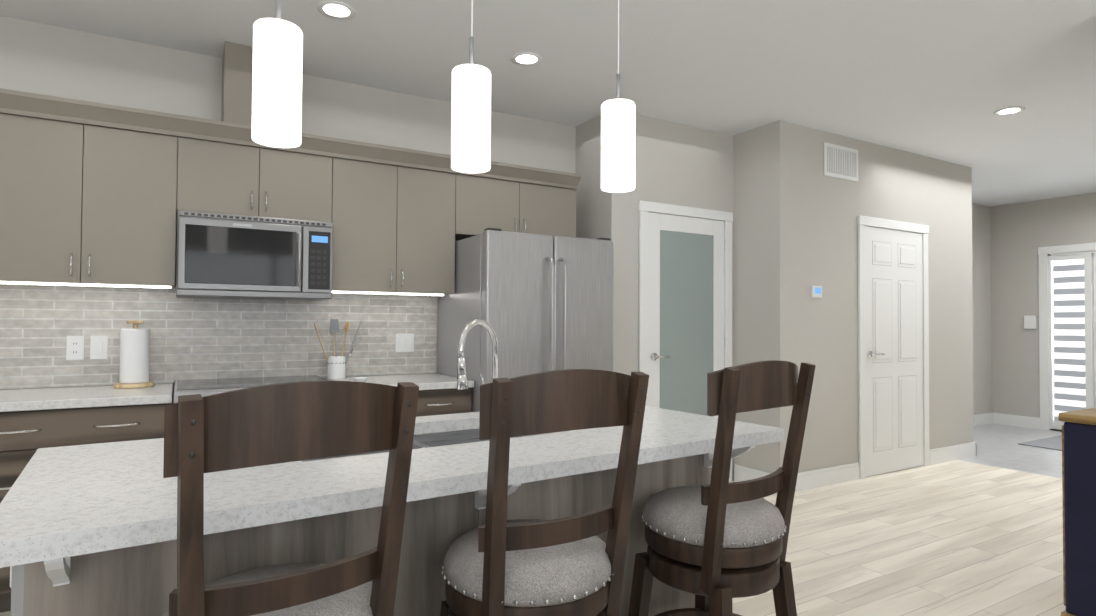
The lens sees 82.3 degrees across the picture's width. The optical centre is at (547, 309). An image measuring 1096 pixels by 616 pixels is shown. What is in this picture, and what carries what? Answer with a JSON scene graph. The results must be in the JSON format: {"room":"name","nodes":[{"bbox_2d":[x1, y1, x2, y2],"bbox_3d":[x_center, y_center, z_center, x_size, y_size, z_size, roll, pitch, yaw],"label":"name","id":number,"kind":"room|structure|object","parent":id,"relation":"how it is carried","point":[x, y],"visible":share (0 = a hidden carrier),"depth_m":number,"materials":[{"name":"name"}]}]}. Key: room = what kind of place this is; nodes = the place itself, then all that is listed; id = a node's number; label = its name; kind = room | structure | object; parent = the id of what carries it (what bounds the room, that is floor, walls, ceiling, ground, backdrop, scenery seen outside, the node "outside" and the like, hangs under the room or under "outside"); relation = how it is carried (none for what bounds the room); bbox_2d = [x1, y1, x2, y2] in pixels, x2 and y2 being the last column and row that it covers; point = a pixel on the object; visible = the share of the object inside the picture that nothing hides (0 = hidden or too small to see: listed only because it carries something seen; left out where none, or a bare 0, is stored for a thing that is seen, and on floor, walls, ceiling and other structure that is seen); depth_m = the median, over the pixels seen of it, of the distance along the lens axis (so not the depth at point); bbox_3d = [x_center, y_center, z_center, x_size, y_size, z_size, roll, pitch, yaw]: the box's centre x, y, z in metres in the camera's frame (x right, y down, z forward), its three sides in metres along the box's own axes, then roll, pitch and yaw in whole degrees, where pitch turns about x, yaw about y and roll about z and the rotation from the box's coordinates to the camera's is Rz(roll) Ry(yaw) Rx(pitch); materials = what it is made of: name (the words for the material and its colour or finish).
{"room":"kitchen","nodes":[
{"label":"kitchen","id":0,"kind":"room"},
{"bbox_2d":[0,16,575,402],"bbox_3d":[-2.465,-0.078,3.301,6.120,2.750,0.120,1,-1,-30],"label":"wall","id":1,"kind":"structure","parent":0,"point":[43,59],"depth_m":3.55,"materials":[{"name":"paint"}]},
{"bbox_2d":[0,88,179,288],"bbox_3d":[-2.304,-0.554,3.133,0.775,0.851,0.334,1,-1,-30],"label":"upper cabinet","id":2,"kind":"object","parent":1,"relation":"attached to","point":[95,194],"depth_m":3.00,"materials":[{"name":"beige wood"}]},
{"bbox_2d":[0,284,436,388],"bbox_3d":[-1.753,0.145,3.641,2.320,0.523,0.008,1,-1,-30],"label":"backsplash","id":3,"kind":"structure","parent":1,"relation":"attached to","point":[202,338],"depth_m":3.53,"materials":[{"name":"tile"}]},
{"bbox_2d":[66,336,84,359],"bbox_3d":[-2.434,0.196,3.230,0.075,0.125,0.008,1,-1,-30],"label":"outlet","id":4,"kind":"object","parent":3,"relation":"attached to","point":[74,347],"visible":1,"depth_m":3.23,"materials":[{"name":"white plastic"}]},
{"bbox_2d":[90,336,107,359],"bbox_3d":[-2.348,0.198,3.281,0.075,0.125,0.008,1,-1,-30],"label":"light switch","id":5,"kind":"object","parent":3,"relation":"attached to","point":[98,347],"visible":1,"depth_m":3.28,"materials":[{"name":"white plastic"}]},
{"bbox_2d":[395,334,413,351],"bbox_3d":[-0.938,0.217,4.107,0.125,0.120,0.008,1,-1,-30],"label":"light switch","id":6,"kind":"object","parent":3,"relation":"attached to","point":[404,342],"visible":1,"depth_m":4.11,"materials":[{"name":"white plastic"}]},
{"bbox_2d":[221,41,252,124],"bbox_3d":[-1.660,-1.208,3.571,0.340,0.470,0.260,1,-1,-30],"label":"chase","id":7,"kind":"object","parent":1,"relation":"attached to","point":[237,69],"visible":0.21,"depth_m":3.41,"materials":[{"name":"beige paint"}]},
{"bbox_2d":[180,116,335,223],"bbox_3d":[-1.641,-0.736,3.525,0.760,0.465,0.334,1,-1,-30],"label":"upper cabinet","id":8,"kind":"object","parent":1,"relation":"attached to","point":[223,170],"depth_m":3.36,"materials":[{"name":"beige wood"}]},
{"bbox_2d":[176,210,332,300],"bbox_3d":[-1.615,-0.280,3.468,0.752,0.430,0.445,1,-1,-30],"label":"microwave","id":9,"kind":"object","parent":8,"relation":"attached to","point":[225,256],"visible":1,"depth_m":3.30,"materials":[{"name":"silver metal"}]},
{"bbox_2d":[332,140,459,295],"bbox_3d":[-0.990,-0.531,3.903,0.750,0.851,0.334,1,-1,-30],"label":"upper cabinet","id":10,"kind":"object","parent":1,"relation":"attached to","point":[396,229],"depth_m":3.75,"materials":[{"name":"beige wood"}]},
{"bbox_2d":[460,161,579,239],"bbox_3d":[-0.275,-0.709,4.325,0.905,0.470,0.334,1,-1,-30],"label":"upper cabinet","id":11,"kind":"object","parent":1,"relation":"attached to","point":[506,197],"depth_m":4.17,"materials":[{"name":"beige wood"}]},
{"bbox_2d":[0,460,1065,615],"bbox_3d":[0.981,1.321,0.939,9.720,0.100,7.640,1,-1,-30],"label":"floor","id":12,"kind":"structure","parent":0,"point":[957,538],"depth_m":3.52,"materials":[{"name":"beige wood"}]},
{"bbox_2d":[0,383,172,611],"bbox_3d":[-2.246,0.842,2.960,0.802,0.900,0.652,1,-1,-30],"label":"base cabinet","id":13,"kind":"object","parent":12,"relation":"on","point":[32,420],"visible":0.29,"depth_m":2.75,"materials":[{"name":"brown wood"}]},
{"bbox_2d":[113,320,154,388],"bbox_3d":[-2.132,0.225,3.236,0.180,0.344,0.180,1,-1,-30],"label":"paper towel","id":14,"kind":"object","parent":13,"relation":"on","point":[134,353],"visible":1,"depth_m":3.19,"materials":[{"name":"white paper"}]},
{"bbox_2d":[174,375,328,402],"bbox_3d":[-1.550,0.845,3.324,0.752,0.917,0.716,1,-1,-30],"label":"range","id":15,"kind":"object","parent":12,"relation":"on","point":[205,387],"visible":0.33,"depth_m":3.27,"materials":[{"name":"silver metal"}]},
{"bbox_2d":[163,380,418,615],"bbox_3d":[-0.522,0.696,1.193,0.428,1.149,0.434,1,-1,-38],"label":"stool","id":16,"kind":"object","parent":12,"relation":"on","point":[270,424],"visible":1,"depth_m":1.04,"materials":[{"name":"brown wood"}]},
{"bbox_2d":[11,442,773,615],"bbox_3d":[-0.298,0.851,1.868,1.956,0.860,0.783,1,-1,-34],"label":"kitchen island","id":17,"kind":"object","parent":12,"relation":"on","point":[140,581],"depth_m":1.53,"materials":[{"name":"brown wood"}]},
{"bbox_2d":[10,566,11,587],"bbox_3d":[-1.042,0.469,1.224,0.008,0.120,0.075,1,-1,-34],"label":"outlet","id":18,"kind":"object","parent":17,"relation":"attached to","point":[10,575],"visible":0.04,"depth_m":1.19,"materials":[{"name":"white plastic"}]},
{"bbox_2d":[0,406,783,569],"bbox_3d":[-0.295,0.401,1.873,1.994,0.040,0.876,1,-1,-34],"label":"island countertop","id":19,"kind":"structure","parent":17,"relation":"on","point":[78,501],"depth_m":1.39,"materials":[{"name":"white stone"}]},
{"bbox_2d":[457,319,497,389],"bbox_3d":[-0.262,0.212,2.314,0.229,0.355,0.172,1,-1,-34],"label":"faucet","id":20,"kind":"object","parent":19,"relation":"on","point":[462,382],"visible":0.67,"depth_m":2.22,"materials":[{"name":"silver metal"}]},
{"bbox_2d":[324,373,473,416],"bbox_3d":[-0.915,0.865,3.740,0.750,0.900,0.652,1,-1,-30],"label":"base cabinet","id":21,"kind":"object","parent":12,"relation":"on","point":[439,394],"visible":0.19,"depth_m":3.62,"materials":[{"name":"brown wood"}]},
{"bbox_2d":[314,319,362,378],"bbox_3d":[-1.257,0.234,3.777,0.292,0.357,0.227,1,-1,-30],"label":"utensil crock","id":22,"kind":"object","parent":21,"relation":"on","point":[336,366],"visible":1,"depth_m":3.72,"materials":[{"name":"white ceramic"}]},
{"bbox_2d":[353,377,367,381],"bbox_3d":[-1.054,0.395,3.529,0.080,0.028,0.080,1,-1,-30],"label":"dish","id":23,"kind":"object","parent":21,"relation":"on","point":[360,379],"visible":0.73,"depth_m":3.51,"materials":[{"name":"white ceramic"}]},
{"bbox_2d":[438,228,613,411],"bbox_3d":[-0.143,0.434,4.079,0.900,1.785,0.832,1,-1,-30],"label":"fridge","id":24,"kind":"object","parent":12,"relation":"on","point":[538,303],"visible":0.54,"depth_m":3.75,"materials":[{"name":"silver metal"}]},
{"bbox_2d":[440,369,648,615],"bbox_3d":[-0.046,0.705,1.506,0.428,1.149,0.435,1,-1,-30],"label":"stool","id":25,"kind":"object","parent":12,"relation":"on","point":[498,563],"visible":1,"depth_m":1.35,"materials":[{"name":"brown wood"}]},
{"bbox_2d":[628,360,815,615],"bbox_3d":[0.488,0.715,1.859,0.428,1.149,0.434,1,-1,-37],"label":"stool","id":26,"kind":"object","parent":12,"relation":"on","point":[718,543],"visible":1,"depth_m":1.71,"materials":[{"name":"brown wood"}]},
{"bbox_2d":[1058,408,1095,615],"bbox_3d":[2.417,0.875,2.628,0.437,0.875,0.312,1,-1,-30],"label":"cabinet","id":27,"kind":"object","parent":12,"relation":"on","point":[1079,497],"visible":1,"depth_m":2.60,"materials":[{"name":"wood"}]},
{"bbox_2d":[0,0,1095,206],"bbox_3d":[2.213,-1.508,1.708,12.540,0.100,7.640,1,-1,-30],"label":"ceiling","id":28,"kind":"structure","parent":0,"point":[944,80],"depth_m":3.57,"materials":[{"name":"paint"}]},
{"bbox_2d":[252,0,302,147],"bbox_3d":[-0.773,-0.976,1.804,0.131,0.992,0.131,1,-1,-30],"label":"pendant light","id":29,"kind":"object","parent":28,"relation":"hanging from","point":[277,83],"visible":1,"depth_m":1.74,"materials":[{"name":"frosted white glass"},{"name":"metal"}]},
{"bbox_2d":[317,1,355,19],"bbox_3d":[-1.022,-1.447,3.034,0.180,0.006,0.180,1,-1,-30],"label":"recessed light","id":30,"kind":"object","parent":28,"relation":"in","point":[337,10],"visible":1,"depth_m":3.03,"materials":[{"name":"white"}]},
{"bbox_2d":[451,0,490,172],"bbox_3d":[-0.255,-0.967,2.107,0.131,0.992,0.131,1,-1,-30],"label":"pendant light","id":31,"kind":"object","parent":28,"relation":"hanging from","point":[471,123],"visible":1,"depth_m":2.05,"materials":[{"name":"frosted white glass"},{"name":"metal"}]},
{"bbox_2d":[511,52,541,65],"bbox_3d":[-0.122,-1.431,3.584,0.180,0.006,0.180,1,-1,-30],"label":"recessed light","id":32,"kind":"object","parent":28,"relation":"in","point":[526,59],"visible":1,"depth_m":3.58,"materials":[{"name":"white"}]},
{"bbox_2d":[601,0,634,192],"bbox_3d":[0.271,-0.958,2.415,0.131,0.992,0.131,1,-1,-30],"label":"pendant light","id":33,"kind":"object","parent":28,"relation":"hanging from","point":[617,144],"visible":1,"depth_m":2.35,"materials":[{"name":"white glass"}]},
{"bbox_2d":[993,106,1024,115],"bbox_3d":[3.239,-1.395,4.406,0.180,0.006,0.180,1,-1,-30],"label":"recessed light","id":34,"kind":"object","parent":28,"relation":"in","point":[1009,111],"visible":1,"depth_m":4.41,"materials":[{"name":"white"}]},
{"bbox_2d":[575,114,732,480],"bbox_3d":[0.811,-0.026,4.948,1.200,2.750,0.590,1,-1,-30],"label":"wall","id":35,"kind":"structure","parent":0,"point":[682,165],"depth_m":4.62,"materials":[{"name":"paint"}]},
{"bbox_2d":[638,200,732,481],"bbox_3d":[1.066,0.283,4.706,0.937,2.125,0.076,1,-1,-30],"label":"door","id":36,"kind":"structure","parent":35,"relation":"attached to","point":[685,311],"depth_m":4.72,"materials":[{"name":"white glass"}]},
{"bbox_2d":[733,120,973,480],"bbox_3d":[2.615,0.000,5.745,2.721,2.750,1.040,1,-1,-30],"label":"wall","id":37,"kind":"structure","parent":0,"point":[796,211],"depth_m":4.93,"materials":[{"name":"paint"}]},
{"bbox_2d":[734,464,777,493],"bbox_3d":[1.586,1.282,4.757,0.015,0.135,0.446,1,-1,-30],"label":"baseboard","id":38,"kind":"structure","parent":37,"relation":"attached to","point":[742,473],"depth_m":4.84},
{"bbox_2d":[811,286,821,297],"bbox_3d":[2.057,-0.137,4.803,0.110,0.090,0.023,1,-1,-30],"label":"thermostat","id":39,"kind":"object","parent":37,"relation":"attached to","point":[816,291],"visible":0.96,"depth_m":4.79,"materials":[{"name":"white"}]},
{"bbox_2d":[795,462,858,491],"bbox_3d":[2.092,1.286,4.804,0.936,0.135,0.015,1,-1,-30],"label":"baseboard","id":40,"kind":"structure","parent":37,"relation":"attached to","point":[811,479],"depth_m":4.83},
{"bbox_2d":[823,142,857,181],"bbox_3d":[2.333,-1.172,4.986,0.430,0.260,0.016,1,-1,-30],"label":"air vent","id":41,"kind":"object","parent":37,"relation":"in","point":[840,162],"visible":1,"depth_m":4.97,"materials":[{"name":"grey metal"}]},
{"bbox_2d":[857,215,929,478],"bbox_3d":[2.956,0.305,5.293,1.012,2.125,0.074,1,-1,-30],"label":"door","id":42,"kind":"structure","parent":37,"relation":"attached to","point":[893,358],"depth_m":5.30,"materials":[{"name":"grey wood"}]},
{"bbox_2d":[930,442,976,464],"bbox_3d":[3.719,1.314,5.757,0.796,0.135,0.015,1,-1,-30],"label":"baseboard","id":43,"kind":"structure","parent":37,"relation":"attached to","point":[951,453],"depth_m":5.74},
{"bbox_2d":[972,203,991,414],"bbox_3d":[4.635,0.045,7.461,2.500,2.750,0.120,1,-1,-30],"label":"wall","id":44,"kind":"structure","parent":0,"point":[982,339],"depth_m":7.86,"materials":[{"name":"paint"}]},
{"bbox_2d":[974,412,992,425],"bbox_3d":[4.616,1.351,7.349,2.362,0.135,0.015,1,-1,-30],"label":"baseboard","id":45,"kind":"structure","parent":44,"relation":"attached to","point":[983,419],"depth_m":7.81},
{"bbox_2d":[959,423,1061,477],"bbox_3d":[5.298,1.445,5.971,2.820,0.100,3.320,1,-1,-30],"label":"floor","id":46,"kind":"structure","parent":0,"point":[998,445],"depth_m":6.18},
{"bbox_2d":[1018,435,1061,450],"bbox_3d":[5.675,1.397,6.298,1.100,0.012,1.200,1,-1,-30],"label":"rug","id":47,"kind":"object","parent":46,"relation":"on","point":[1054,443],"visible":0.52,"depth_m":6.54,"materials":[{"name":"grey fabric"}]},
{"bbox_2d":[990,192,1095,417],"bbox_3d":[6.187,0.049,7.165,0.120,2.750,1.960,1,-1,-30],"label":"wall","id":48,"kind":"structure","parent":0,"point":[1018,234],"depth_m":7.69,"materials":[{"name":"paint"}]},
{"bbox_2d":[993,413,1039,428],"bbox_3d":[5.776,1.364,7.693,0.015,0.135,0.564,1,-1,-30],"label":"baseboard","id":49,"kind":"structure","parent":48,"relation":"attached to","point":[1017,420],"depth_m":7.71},
{"bbox_2d":[1024,316,1036,328],"bbox_3d":[5.842,0.150,7.598,0.034,0.160,0.120,1,-1,-30],"label":"light switch","id":50,"kind":"object","parent":48,"relation":"attached to","point":[1029,322],"visible":0.96,"depth_m":7.58,"materials":[{"name":"white plastic"}]},
{"bbox_2d":[1038,242,1095,431],"bbox_3d":[6.327,0.329,6.895,0.144,2.180,1.532,1,-1,-30],"label":"door","id":51,"kind":"structure","parent":48,"relation":"attached to","point":[1067,320],"depth_m":7.32,"materials":[{"name":"white glass"}]}
]}

